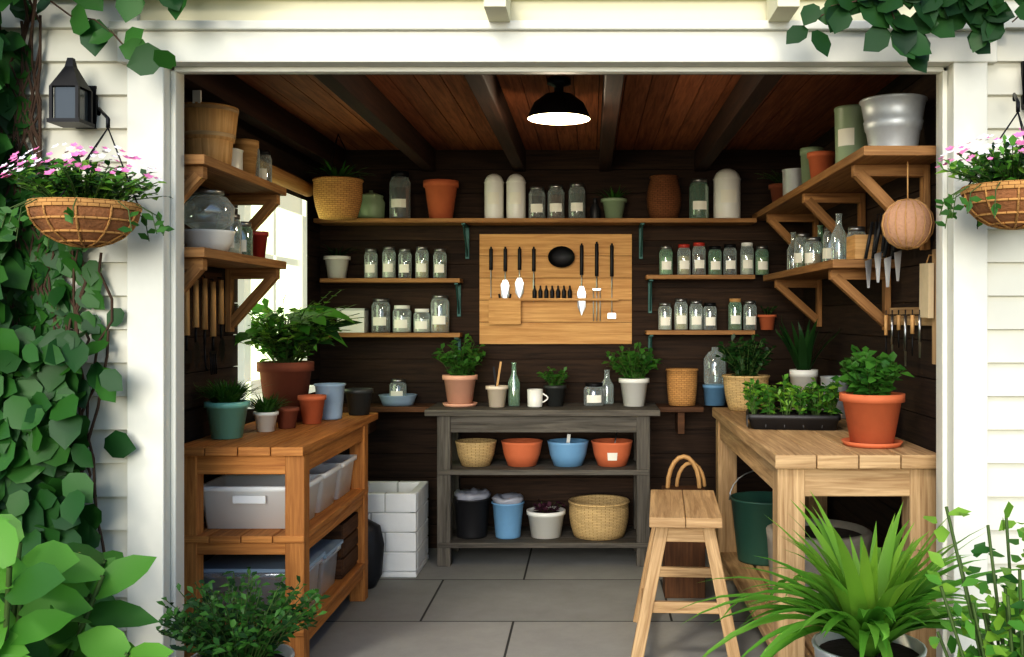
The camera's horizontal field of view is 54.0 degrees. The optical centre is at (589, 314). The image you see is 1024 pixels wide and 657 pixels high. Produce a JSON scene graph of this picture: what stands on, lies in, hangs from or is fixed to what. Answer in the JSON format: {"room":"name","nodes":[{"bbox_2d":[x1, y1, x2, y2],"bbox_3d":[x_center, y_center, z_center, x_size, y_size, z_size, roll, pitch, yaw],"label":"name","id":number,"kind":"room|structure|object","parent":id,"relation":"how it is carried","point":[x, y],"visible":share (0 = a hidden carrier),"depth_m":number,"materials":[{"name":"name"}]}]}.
{"room":"garden shed","nodes":[
{"label":"garden shed","id":0,"kind":"room"},
{"bbox_2d":[1,0,139,637],"bbox_3d":[-2.828,-0.200,3.456,2.745,3.214,0.169,0,0,0],"label":"wall","id":1,"kind":"structure","parent":0,"point":[102,70],"depth_m":3.38,"materials":[{"name":"white"}]},
{"bbox_2d":[46,58,97,128],"bbox_3d":[-1.699,-0.732,3.304,0.105,0.218,0.162,0,0,0],"label":"wall lamp","id":2,"kind":"object","parent":1,"relation":"attached to","point":[73,103],"visible":1,"depth_m":3.24,"materials":[{"name":"black metal"}]},
{"bbox_2d":[0,107,174,253],"bbox_3d":[-1.567,-0.442,3.077,0.514,0.487,0.436,0,0,0],"label":"hanging basket","id":3,"kind":"object","parent":1,"relation":"hanging from","point":[92,212],"visible":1,"depth_m":3.01,"materials":[{"name":"wicker"}]},
{"bbox_2d":[0,0,186,630],"bbox_3d":[-1.747,-0.101,3.180,1.375,2.956,0.395,0,0,0],"label":"climbing ivy","id":4,"kind":"object","parent":1,"relation":"attached to","point":[45,454],"visible":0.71,"depth_m":3.22,"materials":[{"name":"green plant"}]},
{"bbox_2d":[184,87,319,561],"bbox_3d":[-1.670,0.180,4.730,0.100,2.440,2.660,0,0,0],"label":"wall","id":5,"kind":"structure","parent":0,"point":[200,212],"depth_m":4.41,"materials":[{"name":"brown wood"}]},
{"bbox_2d":[184,271,224,374],"bbox_3d":[-1.593,0.035,4.025,0.045,0.430,0.650,0,0,0],"label":"tools","id":6,"kind":"object","parent":5,"relation":"attached to","point":[214,279],"visible":0.5,"depth_m":4.11,"materials":[{"name":"brown wood"}]},
{"bbox_2d":[184,154,285,239],"bbox_3d":[-1.490,-0.412,4.020,0.251,0.315,0.960,0,0,0],"label":"wall shelf","id":7,"kind":"object","parent":5,"relation":"attached to","point":[241,187],"visible":0.44,"depth_m":4.10,"materials":[{"name":"brown wood"}]},
{"bbox_2d":[184,90,238,164],"bbox_3d":[-1.490,-0.712,3.900,0.232,0.280,0.232,0,0,0],"label":"wooden bucket","id":8,"kind":"object","parent":7,"relation":"on","point":[210,129],"visible":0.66,"depth_m":3.81,"materials":[{"name":"brown wood"}]},
{"bbox_2d":[231,138,258,174],"bbox_3d":[-1.478,-0.657,4.202,0.114,0.170,0.231,0,0,7],"label":"ceramic canister","id":9,"kind":"object","parent":7,"relation":"on","point":[244,153],"visible":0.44,"depth_m":4.21,"materials":[{"name":"white ceramic"}]},
{"bbox_2d":[184,247,285,331],"bbox_3d":[-1.490,-0.083,4.020,0.251,0.315,0.960,0,0,0],"label":"wall shelf","id":10,"kind":"object","parent":5,"relation":"attached to","point":[196,259],"visible":0.66,"depth_m":4.37,"materials":[{"name":"brown wood"}]},
{"bbox_2d":[184,229,235,250],"bbox_3d":[-1.490,-0.284,3.900,0.208,0.085,0.208,0,0,0],"label":"enamel bowl","id":11,"kind":"object","parent":10,"relation":"on","point":[217,239],"visible":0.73,"depth_m":3.82,"materials":[{"name":"ceramic"}]},
{"bbox_2d":[184,189,252,255],"bbox_3d":[-1.490,-0.363,4.032,0.200,0.243,0.465,0,0,0],"label":"glass jars","id":12,"kind":"object","parent":10,"relation":"on","point":[240,246],"visible":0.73,"depth_m":4.06,"materials":[{"name":"clear glass"}]},
{"bbox_2d":[242,231,268,257],"bbox_3d":[-1.460,-0.302,4.355,0.116,0.120,0.116,0,0,0],"label":"flower pot","id":13,"kind":"object","parent":10,"relation":"on","point":[259,237],"visible":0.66,"depth_m":4.32,"materials":[{"name":"red ceramic"}]},
{"bbox_2d":[233,193,314,408],"bbox_3d":[-1.617,-0.105,5.110,0.155,1.070,1.060,0,0,0],"label":"window","id":14,"kind":"structure","parent":5,"relation":"in","point":[286,225],"depth_m":5.34,"materials":[{"name":"glass"}]},
{"bbox_2d":[256,157,312,196],"bbox_3d":[-1.571,-0.708,5.100,0.091,0.104,0.920,0,0,0],"label":"window blind","id":15,"kind":"object","parent":5,"relation":"attached to","point":[281,177],"visible":0.59,"depth_m":5.10,"materials":[{"name":"brown wood"}]},
{"bbox_2d":[140,0,934,74],"bbox_3d":[-0.105,-1.325,3.355,3.459,0.950,0.370,0,0,0],"label":"wall","id":16,"kind":"structure","parent":0,"point":[491,10],"depth_m":3.40,"materials":[{"name":"beige paint"}]},
{"bbox_2d":[108,20,1004,656],"bbox_3d":[-0.111,0.207,3.440,2.999,2.385,0.200,0,0,0],"label":"trim","id":17,"kind":"structure","parent":16,"relation":"attached to","point":[155,102],"depth_m":3.37,"materials":[{"name":"white paint"}]},
{"bbox_2d":[786,0,1023,72],"bbox_3d":[1.091,-0.938,3.116,0.957,0.346,0.130,0,0,0],"label":"climbing vine","id":18,"kind":"object","parent":16,"relation":"attached to","point":[986,19],"visible":1,"depth_m":3.12,"materials":[{"name":"green plant"}]},
{"bbox_2d":[309,548,767,656],"bbox_3d":[0.000,1.450,1.850,9.000,0.100,8.900,0,0,0],"label":"floor","id":19,"kind":"structure","parent":0,"point":[489,602],"depth_m":4.67,"materials":[{"name":"tile"}]},
{"bbox_2d":[0,514,173,656],"bbox_3d":[-1.454,0.922,2.310,0.994,0.958,0.696,0,0,0],"label":"shrub","id":20,"kind":"object","parent":19,"relation":"on","point":[46,608],"visible":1,"depth_m":2.33,"materials":[{"name":"green plant"}]},
{"bbox_2d":[156,567,329,656],"bbox_3d":[-1.063,1.081,3.040,0.515,0.638,0.482,0,0,0],"label":"leafy shrub","id":21,"kind":"object","parent":19,"relation":"on","point":[232,639],"visible":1,"depth_m":2.98,"materials":[{"name":"plant"}]},
{"bbox_2d":[184,413,377,656],"bbox_3d":[-1.347,0.953,4.500,0.502,0.895,1.360,0,0,0],"label":"bench","id":22,"kind":"object","parent":19,"relation":"on","point":[292,452],"visible":0.57,"depth_m":3.86,"materials":[{"name":"brown wood"}]},
{"bbox_2d":[193,376,272,439],"bbox_3d":[-1.459,0.377,4.103,0.314,0.252,0.384,0,0,0],"label":"potted herb","id":23,"kind":"object","parent":22,"relation":"on","point":[227,410],"visible":1,"depth_m":4.04,"materials":[{"name":"teal ceramic"}]},
{"bbox_2d":[204,475,322,528],"bbox_3d":[-1.343,0.763,4.095,0.430,0.170,0.311,0,0,0],"label":"tub","id":24,"kind":"object","parent":22,"relation":"on","point":[230,501],"visible":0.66,"depth_m":3.96,"materials":[{"name":"white plastic"}]},
{"bbox_2d":[204,551,324,617],"bbox_3d":[-1.343,1.105,4.095,0.440,0.206,0.300,0,0,0],"label":"storage box","id":25,"kind":"object","parent":22,"relation":"on","point":[267,567],"visible":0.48,"depth_m":3.97,"materials":[{"name":"clear plastic"}]},
{"bbox_2d":[248,392,289,431],"bbox_3d":[-1.412,0.415,4.334,0.258,0.176,0.278,0,0,0],"label":"potted herb","id":26,"kind":"object","parent":22,"relation":"on","point":[265,414],"visible":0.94,"depth_m":4.29,"materials":[{"name":"white ceramic"}]},
{"bbox_2d":[225,464,340,512],"bbox_3d":[-1.343,0.763,4.405,0.430,0.170,0.311,0,0,0],"label":"tub","id":27,"kind":"object","parent":22,"relation":"on","point":[326,488],"visible":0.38,"depth_m":4.38,"materials":[{"name":"white plastic"}]},
{"bbox_2d":[234,290,363,421],"bbox_3d":[-1.323,0.190,4.883,0.585,0.626,0.707,0,0,0],"label":"potted plant","id":28,"kind":"object","parent":22,"relation":"on","point":[290,376],"visible":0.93,"depth_m":4.69,"materials":[{"name":"green plant"}]},
{"bbox_2d":[297,394,325,423],"bbox_3d":[-1.293,0.438,4.650,0.130,0.130,0.130,0,0,0],"label":"terracotta pot","id":29,"kind":"object","parent":22,"relation":"on","point":[311,405],"visible":1,"depth_m":4.61,"materials":[{"name":"ceramic"}]},
{"bbox_2d":[309,539,342,595],"bbox_3d":[-1.343,1.115,4.405,0.440,0.186,0.300,0,0,0],"label":"storage box","id":30,"kind":"object","parent":22,"relation":"on","point":[327,567],"visible":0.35,"depth_m":4.39,"materials":[{"name":"clear plastic"}]},
{"bbox_2d":[314,383,345,419],"bbox_3d":[-1.261,0.418,4.850,0.152,0.170,0.152,0,0,0],"label":"bucket","id":31,"kind":"object","parent":22,"relation":"on","point":[334,392],"visible":0.88,"depth_m":4.80,"materials":[{"name":"blue metal"}]},
{"bbox_2d":[321,454,356,499],"bbox_3d":[-1.343,0.763,4.715,0.430,0.170,0.311,0,0,0],"label":"tub","id":32,"kind":"object","parent":22,"relation":"on","point":[344,475],"visible":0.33,"depth_m":4.71,"materials":[{"name":"white plastic"}]},
{"bbox_2d":[322,512,357,578],"bbox_3d":[-1.343,1.083,4.715,0.432,0.250,0.302,0,0,0],"label":"wooden crate","id":33,"kind":"object","parent":22,"relation":"on","point":[347,556],"visible":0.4,"depth_m":4.64,"materials":[{"name":"brown wood"}]},
{"bbox_2d":[344,388,372,414],"bbox_3d":[-1.169,0.438,5.060,0.143,0.130,0.143,0,0,0],"label":"flower pot","id":34,"kind":"object","parent":22,"relation":"on","point":[358,399],"visible":0.99,"depth_m":5.01,"materials":[{"name":"grey"}]},
{"bbox_2d":[368,512,383,588],"bbox_3d":[-1.220,1.195,5.156,0.321,0.410,0.188,0,0,0],"label":"sack","id":35,"kind":"object","parent":19,"relation":"on","point":[375,537],"visible":0.14,"depth_m":5.11,"materials":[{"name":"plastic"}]},
{"bbox_2d":[368,481,428,576],"bbox_3d":[-1.113,1.176,5.535,0.375,0.448,0.410,0,0,0],"label":"brick stack","id":36,"kind":"object","parent":19,"relation":"on","point":[400,508],"visible":0.52,"depth_m":5.33,"materials":[{"name":"brick"}]},
{"bbox_2d":[425,403,659,566],"bbox_3d":[-0.264,0.963,5.763,1.305,0.875,0.462,0,0,0],"label":"table","id":37,"kind":"object","parent":19,"relation":"on","point":[569,417],"visible":0.94,"depth_m":5.56,"materials":[{"name":"grey wood"}]},
{"bbox_2d":[432,333,485,406],"bbox_3d":[-0.757,0.314,5.767,0.310,0.418,0.361,0,0,0],"label":"potted herb","id":38,"kind":"object","parent":37,"relation":"on","point":[460,380],"visible":1,"depth_m":5.69,"materials":[{"name":"plant"}]},
{"bbox_2d":[453,488,490,538],"bbox_3d":[-0.674,1.132,5.718,0.214,0.262,0.217,0,0,0],"label":"plastic bucket","id":39,"kind":"object","parent":37,"relation":"on","point":[471,505],"visible":1,"depth_m":5.64,"materials":[{"name":"black"}]},
{"bbox_2d":[455,438,496,466],"bbox_3d":[-0.652,0.788,5.720,0.240,0.140,0.240,0,0,0],"label":"bowl","id":40,"kind":"object","parent":37,"relation":"on","point":[472,452],"visible":1,"depth_m":5.64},
{"bbox_2d":[486,362,507,406],"bbox_3d":[-0.530,0.394,5.700,0.130,0.258,0.130,0,0,0],"label":"flower pot","id":41,"kind":"object","parent":37,"relation":"on","point":[496,393],"visible":1,"depth_m":5.66,"materials":[{"name":"beige ceramic"}]},
{"bbox_2d":[492,492,523,538],"bbox_3d":[-0.468,1.142,5.699,0.189,0.241,0.191,0,0,0],"label":"plastic bucket","id":42,"kind":"object","parent":37,"relation":"on","point":[507,507],"visible":1,"depth_m":5.63,"materials":[{"name":"blue plastic"}]},
{"bbox_2d":[501,438,542,466],"bbox_3d":[-0.389,0.788,5.720,0.240,0.140,0.240,0,0,0],"label":"terracotta bowl","id":43,"kind":"object","parent":37,"relation":"on","point":[518,452],"visible":1,"depth_m":5.64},
{"bbox_2d":[526,499,565,538],"bbox_3d":[-0.252,1.158,5.720,0.223,0.210,0.223,0,0,0],"label":"potted plant","id":44,"kind":"object","parent":37,"relation":"on","point":[545,520],"visible":1,"depth_m":5.65,"materials":[{"name":"purple plant"}]},
{"bbox_2d":[537,366,567,406],"bbox_3d":[-0.215,0.409,5.738,0.182,0.227,0.192,0,0,-7],"label":"potted herb","id":45,"kind":"object","parent":37,"relation":"on","point":[554,391],"visible":1,"depth_m":5.72,"materials":[{"name":"grey"}]},
{"bbox_2d":[547,434,588,466],"bbox_3d":[-0.126,0.768,5.720,0.240,0.180,0.240,0,0,0],"label":"ceramic bowl","id":46,"kind":"object","parent":37,"relation":"on","point":[564,452],"visible":1,"depth_m":5.64,"materials":[{"name":"blue ceramic"}]},
{"bbox_2d":[568,494,629,540],"bbox_3d":[0.052,1.161,5.740,0.356,0.204,0.356,0,0,0],"label":"wicker basket","id":47,"kind":"object","parent":37,"relation":"on","point":[594,517],"visible":1,"depth_m":5.61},
{"bbox_2d":[584,373,613,405],"bbox_3d":[0.051,0.423,5.844,0.118,0.200,0.226,0,0,32],"label":"glass jar","id":48,"kind":"object","parent":37,"relation":"on","point":[591,397],"visible":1,"depth_m":5.76,"materials":[{"name":"clear glass"}]},
{"bbox_2d":[591,433,632,466],"bbox_3d":[0.126,0.758,5.720,0.240,0.201,0.240,0,0,0],"label":"terracotta bowl","id":49,"kind":"object","parent":37,"relation":"on","point":[608,452],"visible":1,"depth_m":5.64,"materials":[{"name":"orange ceramic"}]},
{"bbox_2d":[602,342,662,406],"bbox_3d":[0.239,0.339,5.772,0.341,0.369,0.301,0,0,18],"label":"potted herb","id":50,"kind":"object","parent":37,"relation":"on","point":[634,367],"visible":1,"depth_m":5.71,"materials":[{"name":"plant"}]},
{"bbox_2d":[662,454,705,597],"bbox_3d":[0.477,1.049,5.020,0.225,0.702,0.170,0,0,0],"label":"basket","id":51,"kind":"object","parent":19,"relation":"on","point":[686,554],"visible":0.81,"depth_m":4.94,"materials":[{"name":"brown wood"}]},
{"bbox_2d":[631,489,740,656],"bbox_3d":[0.400,1.103,4.260,0.448,0.606,0.649,0,0,4],"label":"wooden stool","id":52,"kind":"object","parent":19,"relation":"on","point":[674,515],"visible":0.94,"depth_m":3.98,"materials":[{"name":"brown wood"}]},
{"bbox_2d":[712,407,935,656],"bbox_3d":[0.961,0.950,4.495,0.599,0.900,1.850,0,0,0],"label":"workbench","id":53,"kind":"object","parent":19,"relation":"on","point":[794,463],"visible":0.52,"depth_m":3.60,"materials":[{"name":"brown wood"}]},
{"bbox_2d":[715,334,776,410],"bbox_3d":[0.818,0.298,5.270,0.312,0.401,0.336,0,0,0],"label":"potted herb","id":54,"kind":"object","parent":53,"relation":"on","point":[747,366],"visible":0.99,"depth_m":5.20,"materials":[{"name":"plant"}]},
{"bbox_2d":[729,470,772,565],"bbox_3d":[0.885,1.022,5.100,0.349,0.452,0.342,0,0,0],"label":"bucket","id":55,"kind":"object","parent":53,"relation":"on","point":[749,508],"visible":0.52,"depth_m":4.99,"materials":[{"name":"green plastic"}]},
{"bbox_2d":[741,373,842,429],"bbox_3d":[0.899,0.379,4.450,0.458,0.238,0.307,0,0,9],"label":"tray","id":56,"kind":"object","parent":53,"relation":"on","point":[810,417],"visible":0.99,"depth_m":4.37,"materials":[{"name":"plant"}]},
{"bbox_2d":[775,315,839,409],"bbox_3d":[1.123,0.248,5.100,0.306,0.500,0.280,0,0,0],"label":"potted plant","id":57,"kind":"object","parent":53,"relation":"on","point":[801,354],"visible":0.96,"depth_m":5.05,"materials":[{"name":"green plant"}]},
{"bbox_2d":[766,518,872,619],"bbox_3d":[0.965,1.073,4.220,0.440,0.350,0.440,0,0,0],"label":"concrete planter","id":58,"kind":"object","parent":53,"relation":"on","point":[846,530],"visible":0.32,"depth_m":4.18,"materials":[{"name":"concrete"}]},
{"bbox_2d":[830,345,913,448],"bbox_3d":[1.069,0.306,3.825,0.295,0.384,0.347,0,0,0],"label":"potted herb","id":59,"kind":"object","parent":53,"relation":"on","point":[872,412],"visible":1,"depth_m":3.75,"materials":[{"name":"ceramic"}]},
{"bbox_2d":[678,491,1023,656],"bbox_3d":[0.837,0.977,2.940,1.151,0.846,0.800,0,0,0],"label":"spider plant","id":60,"kind":"object","parent":19,"relation":"on","point":[866,608],"visible":0.92,"depth_m":2.93,"materials":[{"name":"green plant"}]},
{"bbox_2d":[923,501,1023,656],"bbox_3d":[1.018,0.889,2.308,0.527,1.024,0.406,0,0,-21],"label":"shrub","id":61,"kind":"object","parent":19,"relation":"on","point":[1009,617],"visible":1,"depth_m":2.33,"materials":[{"name":"green plant"}]},
{"bbox_2d":[317,147,802,547],"bbox_3d":[-0.170,0.180,6.050,3.100,2.440,0.100,0,0,0],"label":"wall","id":62,"kind":"structure","parent":0,"point":[402,446],"depth_m":6.00,"materials":[{"name":"brown wood"}]},
{"bbox_2d":[343,403,435,433],"bbox_3d":[-1.268,0.610,5.878,0.696,0.160,0.236,0,0,0],"label":"wall shelf","id":63,"kind":"object","parent":62,"relation":"attached to","point":[374,407],"visible":0.34,"depth_m":5.76,"materials":[{"name":"brown wood"}]},
{"bbox_2d":[320,278,462,316],"bbox_3d":[-1.170,-0.102,5.918,0.820,0.225,0.156,0,0,0],"label":"wall shelf","id":64,"kind":"object","parent":62,"relation":"attached to","point":[457,282],"visible":1,"depth_m":5.84,"materials":[{"name":"brown wood"}]},
{"bbox_2d":[320,245,362,277],"bbox_3d":[-1.483,-0.314,5.860,0.266,0.194,0.272,0,0,0],"label":"potted plant","id":65,"kind":"object","parent":64,"relation":"on","point":[337,264],"visible":0.91,"depth_m":5.87,"materials":[{"name":"green plant"}]},
{"bbox_2d":[364,246,446,277],"bbox_3d":[-1.091,-0.310,5.914,0.488,0.187,0.081,0,0,0],"label":"glass jars","id":66,"kind":"object","parent":64,"relation":"on","point":[388,267],"visible":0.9,"depth_m":5.88,"materials":[{"name":"clear glass"}]},
{"bbox_2d":[329,333,462,360],"bbox_3d":[-1.170,0.217,5.918,0.820,0.225,0.156,0,0,0],"label":"wall shelf","id":67,"kind":"object","parent":62,"relation":"attached to","point":[457,336],"visible":0.63,"depth_m":5.84,"materials":[{"name":"brown wood"}]},
{"bbox_2d":[336,308,368,332],"bbox_3d":[-1.402,0.032,5.915,0.165,0.142,0.126,0,0,0],"label":"tin","id":68,"kind":"object","parent":67,"relation":"on","point":[363,327],"visible":0.67,"depth_m":5.86,"materials":[{"name":"white metal"}]},
{"bbox_2d":[372,295,448,332],"bbox_3d":[-1.062,-0.007,5.914,0.459,0.220,0.111,0,0,0],"label":"glass jars","id":69,"kind":"object","parent":67,"relation":"on","point":[380,321],"visible":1,"depth_m":5.87,"materials":[{"name":"clear glass"}]},
{"bbox_2d":[313,218,756,258],"bbox_3d":[-0.318,-0.448,5.888,2.565,0.225,0.216,0,0,0],"label":"wall shelf","id":70,"kind":"object","parent":62,"relation":"attached to","point":[465,222],"visible":1,"depth_m":5.78,"materials":[{"name":"brown wood"}]},
{"bbox_2d":[311,134,369,219],"bbox_3d":[-1.382,-0.755,5.437,0.422,0.461,0.418,0,0,0],"label":"hanging planter","id":71,"kind":"object","parent":70,"relation":"on","point":[336,196],"visible":1,"depth_m":5.36,"materials":[{"name":"wicker"}]},
{"bbox_2d":[358,190,384,217],"bbox_3d":[-1.289,-0.647,5.885,0.164,0.170,0.164,0,0,0],"label":"ceramic jar","id":72,"kind":"object","parent":70,"relation":"on","point":[373,204],"visible":0.73,"depth_m":5.82,"materials":[{"name":"green ceramic"}]},
{"bbox_2d":[389,171,410,217],"bbox_3d":[-1.118,-0.702,5.884,0.124,0.280,0.125,0,0,0],"label":"glass jar","id":73,"kind":"object","parent":70,"relation":"on","point":[399,197],"visible":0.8,"depth_m":5.84,"materials":[{"name":"clear glass"}]},
{"bbox_2d":[423,179,458,217],"bbox_3d":[-0.877,-0.674,5.885,0.210,0.225,0.210,0,0,0],"label":"terracotta pot","id":74,"kind":"object","parent":70,"relation":"on","point":[440,193],"visible":0.88,"depth_m":5.81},
{"bbox_2d":[484,174,503,217],"bbox_3d":[-0.565,-0.697,5.885,0.120,0.270,0.120,0,0,0],"label":"ceramic canister","id":75,"kind":"object","parent":70,"relation":"on","point":[493,184],"visible":0.84,"depth_m":5.84,"materials":[{"name":"white ceramic"}]},
{"bbox_2d":[506,174,525,217],"bbox_3d":[-0.435,-0.697,5.885,0.120,0.270,0.120,0,0,0],"label":"ceramic canister","id":76,"kind":"object","parent":70,"relation":"on","point":[515,184],"visible":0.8,"depth_m":5.84,"materials":[{"name":"white ceramic"}]},
{"bbox_2d":[529,183,599,217],"bbox_3d":[-0.151,-0.667,5.889,0.422,0.210,0.110,0,0,0],"label":"glass jars","id":77,"kind":"object","parent":70,"relation":"on","point":[576,200],"visible":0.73,"depth_m":5.85,"materials":[{"name":"clear glass"}]},
{"bbox_2d":[595,187,636,217],"bbox_3d":[0.131,-0.665,5.884,0.294,0.206,0.223,0,0,0],"label":"potted herb","id":78,"kind":"object","parent":70,"relation":"on","point":[613,206],"visible":0.96,"depth_m":5.84,"materials":[{"name":"green ceramic"}]},
{"bbox_2d":[647,174,680,217],"bbox_3d":[0.435,-0.689,5.885,0.204,0.254,0.204,0,0,0],"label":"wicker basket","id":79,"kind":"object","parent":70,"relation":"on","point":[663,193],"visible":0.88,"depth_m":5.80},
{"bbox_2d":[689,178,708,217],"bbox_3d":[0.641,-0.679,5.884,0.116,0.235,0.117,0,0,0],"label":"glass jar","id":80,"kind":"object","parent":70,"relation":"on","point":[698,199],"visible":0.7,"depth_m":5.84,"materials":[{"name":"clear glass"}]},
{"bbox_2d":[713,168,740,217],"bbox_3d":[0.806,-0.712,5.885,0.166,0.300,0.166,0,0,0],"label":"ceramic canister","id":81,"kind":"object","parent":70,"relation":"on","point":[726,182],"visible":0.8,"depth_m":5.82,"materials":[{"name":"white ceramic"}]},
{"bbox_2d":[479,234,631,343],"bbox_3d":[-0.205,-0.155,5.958,0.910,0.657,0.076,0,0,0],"label":"pegboard","id":82,"kind":"object","parent":62,"relation":"attached to","point":[534,288],"visible":1,"depth_m":5.97,"materials":[{"name":"brown wood"}]},
{"bbox_2d":[656,403,703,433],"bbox_3d":[0.524,0.610,5.878,0.262,0.160,0.236,0,0,0],"label":"wall shelf","id":83,"kind":"object","parent":62,"relation":"attached to","point":[679,411],"visible":0.83,"depth_m":5.80,"materials":[{"name":"brown wood"}]},
{"bbox_2d":[666,368,697,405],"bbox_3d":[0.540,0.421,5.870,0.196,0.214,0.196,0,0,0],"label":"wicker basket","id":84,"kind":"object","parent":83,"relation":"on","point":[681,382],"visible":1,"depth_m":5.79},
{"bbox_2d":[703,350,725,405],"bbox_3d":[0.734,0.358,5.870,0.145,0.340,0.145,0,0,0],"label":"glass cloche","id":85,"kind":"object","parent":83,"relation":"on","point":[714,394],"visible":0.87,"depth_m":5.82,"materials":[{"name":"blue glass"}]},
{"bbox_2d":[645,275,754,312],"bbox_3d":[0.647,-0.122,5.918,0.635,0.225,0.156,0,0,0],"label":"wall shelf","id":86,"kind":"object","parent":62,"relation":"attached to","point":[650,278],"visible":1,"depth_m":5.84,"materials":[{"name":"brown wood"}]},
{"bbox_2d":[659,242,768,274],"bbox_3d":[0.734,-0.332,5.914,0.648,0.190,0.081,0,0,0],"label":"glass jars","id":87,"kind":"object","parent":86,"relation":"on","point":[698,261],"visible":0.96,"depth_m":5.88,"materials":[{"name":"clear glass"}]},
{"bbox_2d":[645,330,754,361],"bbox_3d":[0.647,0.203,5.918,0.635,0.225,0.156,0,0,0],"label":"wall shelf","id":88,"kind":"object","parent":62,"relation":"attached to","point":[650,333],"visible":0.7,"depth_m":5.84,"materials":[{"name":"brown wood"}]},
{"bbox_2d":[658,299,756,329],"bbox_3d":[0.695,-0.004,5.914,0.583,0.185,0.081,0,0,0],"label":"glass jars","id":89,"kind":"object","parent":88,"relation":"on","point":[696,321],"visible":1,"depth_m":5.88,"materials":[{"name":"clear glass"}]},
{"bbox_2d":[235,75,899,149],"bbox_3d":[-0.170,-1.035,4.810,3.220,0.090,2.580,0,0,0],"label":"ceiling","id":90,"kind":"structure","parent":0,"point":[657,112],"depth_m":4.79,"materials":[{"name":"brown wood"}]},
{"bbox_2d":[184,75,345,171],"bbox_3d":[-1.500,-0.925,4.760,0.070,0.130,2.480,0,0,0],"label":"ceiling beam","id":91,"kind":"structure","parent":90,"relation":"attached to","point":[256,109],"depth_m":4.56,"materials":[{"name":"wood"}]},
{"bbox_2d":[314,75,435,171],"bbox_3d":[-0.960,-0.925,4.760,0.070,0.130,2.480,0,0,0],"label":"ceiling beam","id":92,"kind":"structure","parent":90,"relation":"attached to","point":[358,92],"depth_m":4.50,"materials":[{"name":"wood"}]},
{"bbox_2d":[464,75,525,171],"bbox_3d":[-0.420,-0.925,4.760,0.070,0.130,2.480,0,0,0],"label":"ceiling beam","id":93,"kind":"structure","parent":90,"relation":"attached to","point":[487,90],"depth_m":4.45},
{"bbox_2d":[527,77,589,124],"bbox_3d":[-0.130,-0.901,4.180,0.264,0.165,0.264,0,0,0],"label":"pendant lamp","id":94,"kind":"object","parent":90,"relation":"hanging from","point":[558,107],"visible":1,"depth_m":4.13,"materials":[{"name":"black metal"}]},
{"bbox_2d":[599,75,624,171],"bbox_3d":[0.090,-0.925,4.760,0.070,0.130,2.480,0,0,0],"label":"ceiling beam","id":95,"kind":"structure","parent":90,"relation":"attached to","point":[612,84],"depth_m":4.40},
{"bbox_2d":[694,75,782,171],"bbox_3d":[0.660,-0.925,4.760,0.070,0.130,2.480,0,0,0],"label":"ceiling beam","id":96,"kind":"structure","parent":90,"relation":"attached to","point":[749,91],"depth_m":4.48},
{"bbox_2d":[803,75,935,551],"bbox_3d":[1.330,0.180,4.730,0.100,2.440,2.660,0,0,0],"label":"wall","id":97,"kind":"structure","parent":0,"point":[916,425],"depth_m":4.30,"materials":[{"name":"brown wood"}]},
{"bbox_2d":[763,259,894,329],"bbox_3d":[1.138,-0.083,4.950,0.276,0.295,1.660,0,0,0],"label":"wall shelf","id":98,"kind":"object","parent":97,"relation":"attached to","point":[838,271],"visible":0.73,"depth_m":4.26,"materials":[{"name":"brown wood"}]},
{"bbox_2d":[787,213,865,269],"bbox_3d":[1.129,-0.342,4.901,0.145,0.220,1.186,0,0,0],"label":"glass jars","id":99,"kind":"object","parent":98,"relation":"on","point":[800,259],"visible":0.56,"depth_m":4.89,"materials":[{"name":"clear glass"}]},
{"bbox_2d":[846,235,886,258],"bbox_3d":[1.160,-0.282,4.200,0.130,0.100,0.140,0,0,0],"label":"wooden box","id":100,"kind":"object","parent":98,"relation":"on","point":[855,244],"visible":0.5,"depth_m":4.13,"materials":[{"name":"brown wood"}]},
{"bbox_2d":[752,146,935,253],"bbox_3d":[1.123,-0.422,4.768,0.306,0.355,2.456,0,0,0],"label":"wall shelf","id":101,"kind":"object","parent":97,"relation":"attached to","point":[868,168],"visible":0.73,"depth_m":4.25,"materials":[{"name":"brown wood"}]},
{"bbox_2d":[807,151,834,177],"bbox_3d":[1.060,-0.672,4.580,0.131,0.140,0.131,0,0,0],"label":"terracotta pot","id":102,"kind":"object","parent":101,"relation":"on","point":[819,161],"visible":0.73,"depth_m":4.53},
{"bbox_2d":[834,104,867,163],"bbox_3d":[1.090,-0.730,4.140,0.156,0.255,0.154,0,0,0],"label":"canister","id":103,"kind":"object","parent":101,"relation":"on","point":[850,135],"visible":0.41,"depth_m":4.08,"materials":[{"name":"green"}]},
{"bbox_2d":[859,93,927,145],"bbox_3d":[1.140,-0.705,3.760,0.248,0.205,0.248,0,0,0],"label":"galvanized bucket","id":104,"kind":"object","parent":101,"relation":"on","point":[894,119],"visible":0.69,"depth_m":3.67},
{"bbox_2d":[881,161,934,249],"bbox_3d":[1.155,-0.397,3.635,0.189,0.322,0.189,0,0,0],"label":"twine ball","id":105,"kind":"object","parent":101,"relation":"hanging from","point":[906,224],"visible":1,"depth_m":3.58,"materials":[{"name":"beige fabric"}]},
{"bbox_2d":[864,197,935,365],"bbox_3d":[1.196,-0.125,3.877,0.155,0.650,0.645,0,0,0],"label":"tool rack","id":106,"kind":"object","parent":97,"relation":"attached to","point":[925,314],"visible":0.71,"depth_m":3.86,"materials":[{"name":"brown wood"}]},
{"bbox_2d":[987,0,1023,644],"bbox_3d":[2.757,-0.200,3.446,2.886,3.214,0.149,0,0,0],"label":"wall","id":107,"kind":"structure","parent":0,"point":[1005,248],"depth_m":3.38,"materials":[{"name":"white"}]},
{"bbox_2d":[935,93,1023,229],"bbox_3d":[1.306,-0.495,3.085,0.459,0.476,0.430,0,0,2],"label":"hanging basket","id":108,"kind":"object","parent":107,"relation":"hanging from","point":[996,200],"visible":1,"depth_m":3.04,"materials":[{"name":"wicker"}]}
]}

